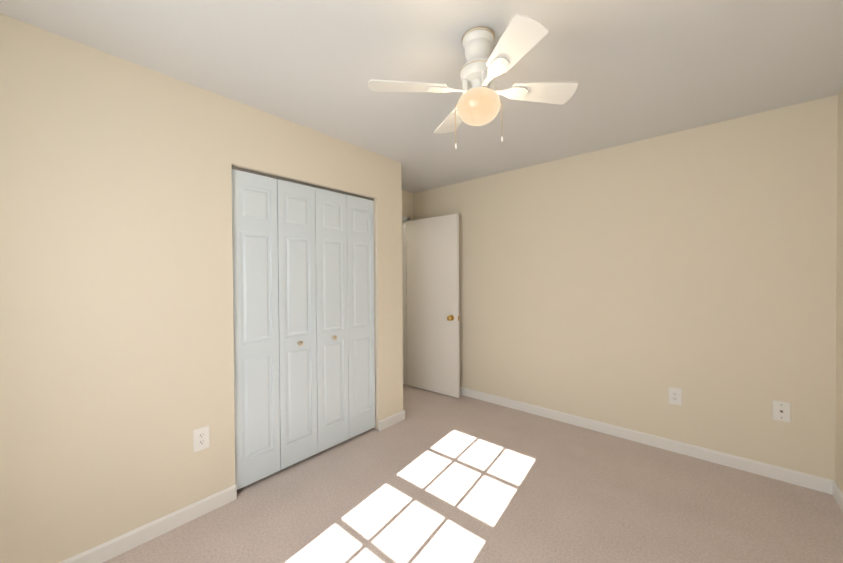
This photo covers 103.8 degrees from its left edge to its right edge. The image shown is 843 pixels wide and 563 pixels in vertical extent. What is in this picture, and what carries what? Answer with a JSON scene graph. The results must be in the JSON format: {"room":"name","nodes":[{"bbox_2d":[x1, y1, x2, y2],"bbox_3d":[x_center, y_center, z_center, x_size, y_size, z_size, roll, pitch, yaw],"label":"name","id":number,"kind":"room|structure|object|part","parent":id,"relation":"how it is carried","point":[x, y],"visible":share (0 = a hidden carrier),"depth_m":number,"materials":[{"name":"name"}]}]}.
{"room":"empty bedroom","nodes":[
{"label":"empty bedroom","id":0,"kind":"room"},
{"bbox_2d":[0,13,402,562],"bbox_3d":[-1.347,0.111,2.305,0.672,2.440,2.792,0,1,41],"label":"wall","id":1,"kind":"structure","parent":0,"point":[116,328],"depth_m":1.63,"materials":[{"name":"beige paint"}]},
{"bbox_2d":[59,484,236,562],"bbox_3d":[-1.554,1.298,1.544,0.013,0.085,1.277,0,1,41],"label":"baseboard","id":2,"kind":"structure","parent":1,"relation":"attached to","point":[115,547],"depth_m":1.72,"materials":[{"name":"white wood"}]},
{"bbox_2d":[193,425,209,451],"bbox_3d":[-1.258,0.900,1.891,0.008,0.128,0.080,0,1,41],"label":"outlet","id":3,"kind":"object","parent":1,"relation":"attached to","point":[201,438],"visible":1,"depth_m":1.89,"materials":[{"name":"white plastic"}]},
{"bbox_2d":[232,166,374,489],"bbox_3d":[-0.787,0.286,2.483,0.066,2.022,1.165,0,1,41],"label":"bifold closet door","id":4,"kind":"structure","parent":1,"relation":"in","point":[304,320],"depth_m":2.37,"materials":[{"name":"white painted wood"},{"name":"brass"}]},
{"bbox_3d":[-0.809,-0.715,2.486,0.026,0.020,1.165,0,1,41],"label":"closet track rail","id":5,"kind":"part","parent":4,"relation":"part of","materials":[{"name":"silver metal"}]},
{"bbox_2d":[379,410,404,430],"bbox_3d":[-0.272,1.273,3.034,0.013,0.085,0.309,0,1,41],"label":"baseboard","id":6,"kind":"structure","parent":1,"relation":"attached to","point":[393,419],"depth_m":3.02,"materials":[{"name":"white wood"}]},
{"bbox_2d":[402,190,413,220],"bbox_3d":[-1.341,0.104,2.903,0.100,2.440,3.706,0,1,41],"label":"wall","id":7,"kind":"structure","parent":0,"point":[407,204],"depth_m":4.19,"materials":[{"name":"beige paint"}]},
{"bbox_2d":[402,216,409,384],"bbox_3d":[-0.457,0.250,3.931,0.132,2.115,0.825,0,1,41],"label":"door frame","id":8,"kind":"structure","parent":7,"relation":"attached to","point":[404,285],"depth_m":4.18,"materials":[{"name":"white wood"}]},
{"bbox_2d":[405,214,459,397],"bbox_3d":[0.100,0.270,3.895,0.790,2.032,0.172,0,1,39],"label":"entry door","id":9,"kind":"structure","parent":7,"relation":"in","point":[433,357],"depth_m":3.84,"materials":[{"name":"white painted wood"},{"name":"brass"}]},
{"bbox_2d":[0,0,842,192],"bbox_3d":[-0.425,-1.163,2.061,4.742,0.100,3.956,0,1,41],"label":"ceiling","id":10,"kind":"structure","parent":0,"point":[637,70],"depth_m":1.67,"materials":[{"name":"white paint"}]},
{"bbox_2d":[368,14,577,148],"bbox_3d":[0.237,-0.861,1.511,0.790,0.502,0.684,0,1,35],"label":"ceiling fan","id":11,"kind":"object","parent":10,"relation":"hanging from","point":[479,101],"visible":1,"depth_m":1.45,"materials":[{"name":"white painted metal"},{"name":"white painted wood"},{"name":"frosted glass"}]},
{"bbox_3d":[-0.034,-0.888,1.487,0.358,0.060,0.358,0,1,41],"label":"blade","id":12,"kind":"part","parent":11,"relation":"part of","materials":[{"name":"white wood"}]},
{"bbox_3d":[0.193,-0.892,1.776,0.374,0.060,0.279,0,1,41],"label":"blade","id":13,"kind":"part","parent":11,"relation":"part of","materials":[{"name":"white wood"}]},
{"bbox_3d":[0.260,-0.789,1.510,0.198,0.134,0.198,0,1,41],"label":"globe","id":14,"kind":"part","parent":11,"relation":"part of"},
{"bbox_3d":[0.321,-0.888,1.261,0.340,0.060,0.257,0,1,41],"label":"blade","id":15,"kind":"part","parent":11,"relation":"part of","materials":[{"name":"white wood"}]},
{"bbox_3d":[0.531,-0.892,1.533,0.322,0.060,0.330,0,1,41],"label":"blade","id":16,"kind":"part","parent":11,"relation":"part of","materials":[{"name":"white wood"}]},
{"bbox_2d":[103,384,842,562],"bbox_3d":[-0.407,1.377,2.087,4.742,0.100,3.956,0,1,41],"label":"floor","id":17,"kind":"structure","parent":0,"point":[433,477],"depth_m":1.94,"materials":[{"name":"carpet"}]},
{"bbox_2d":[414,95,837,480],"bbox_3d":[0.842,0.083,3.535,4.742,2.440,0.100,0,1,41],"label":"wall","id":18,"kind":"structure","parent":0,"point":[627,285],"depth_m":2.53,"materials":[{"name":"beige paint"}]},
{"bbox_2d":[460,387,826,492],"bbox_3d":[1.220,1.262,3.154,3.420,0.085,0.013,0,1,41],"label":"baseboard","id":19,"kind":"structure","parent":18,"relation":"attached to","point":[813,482],"depth_m":2.54,"materials":[{"name":"white wood"}]},
{"bbox_2d":[668,387,681,405],"bbox_3d":[1.941,0.879,2.530,0.080,0.128,0.008,0,1,41],"label":"outlet","id":20,"kind":"object","parent":18,"relation":"attached to","point":[675,396],"visible":1,"depth_m":2.53,"materials":[{"name":"white plastic"}]},
{"bbox_2d":[773,400,790,421],"bbox_3d":[2.358,0.851,2.164,0.080,0.128,0.018,0,1,41],"label":"outlet","id":21,"kind":"object","parent":18,"relation":"attached to","point":[781,410],"visible":1,"depth_m":2.17,"materials":[{"name":"white plastic"}]},
{"bbox_2d":[835,88,842,491],"bbox_3d":[1.311,0.111,0.522,0.100,2.440,3.856,0,1,41],"label":"wall","id":22,"kind":"structure","parent":0,"point":[839,391],"depth_m":1.97,"materials":[{"name":"beige paint"}]},
{"bbox_2d":[827,479,842,511],"bbox_3d":[1.325,1.288,0.628,0.013,0.085,3.706,0,1,41],"label":"baseboard","id":23,"kind":"structure","parent":22,"relation":"attached to","point":[833,488],"depth_m":1.98,"materials":[{"name":"white wood"}]}
]}

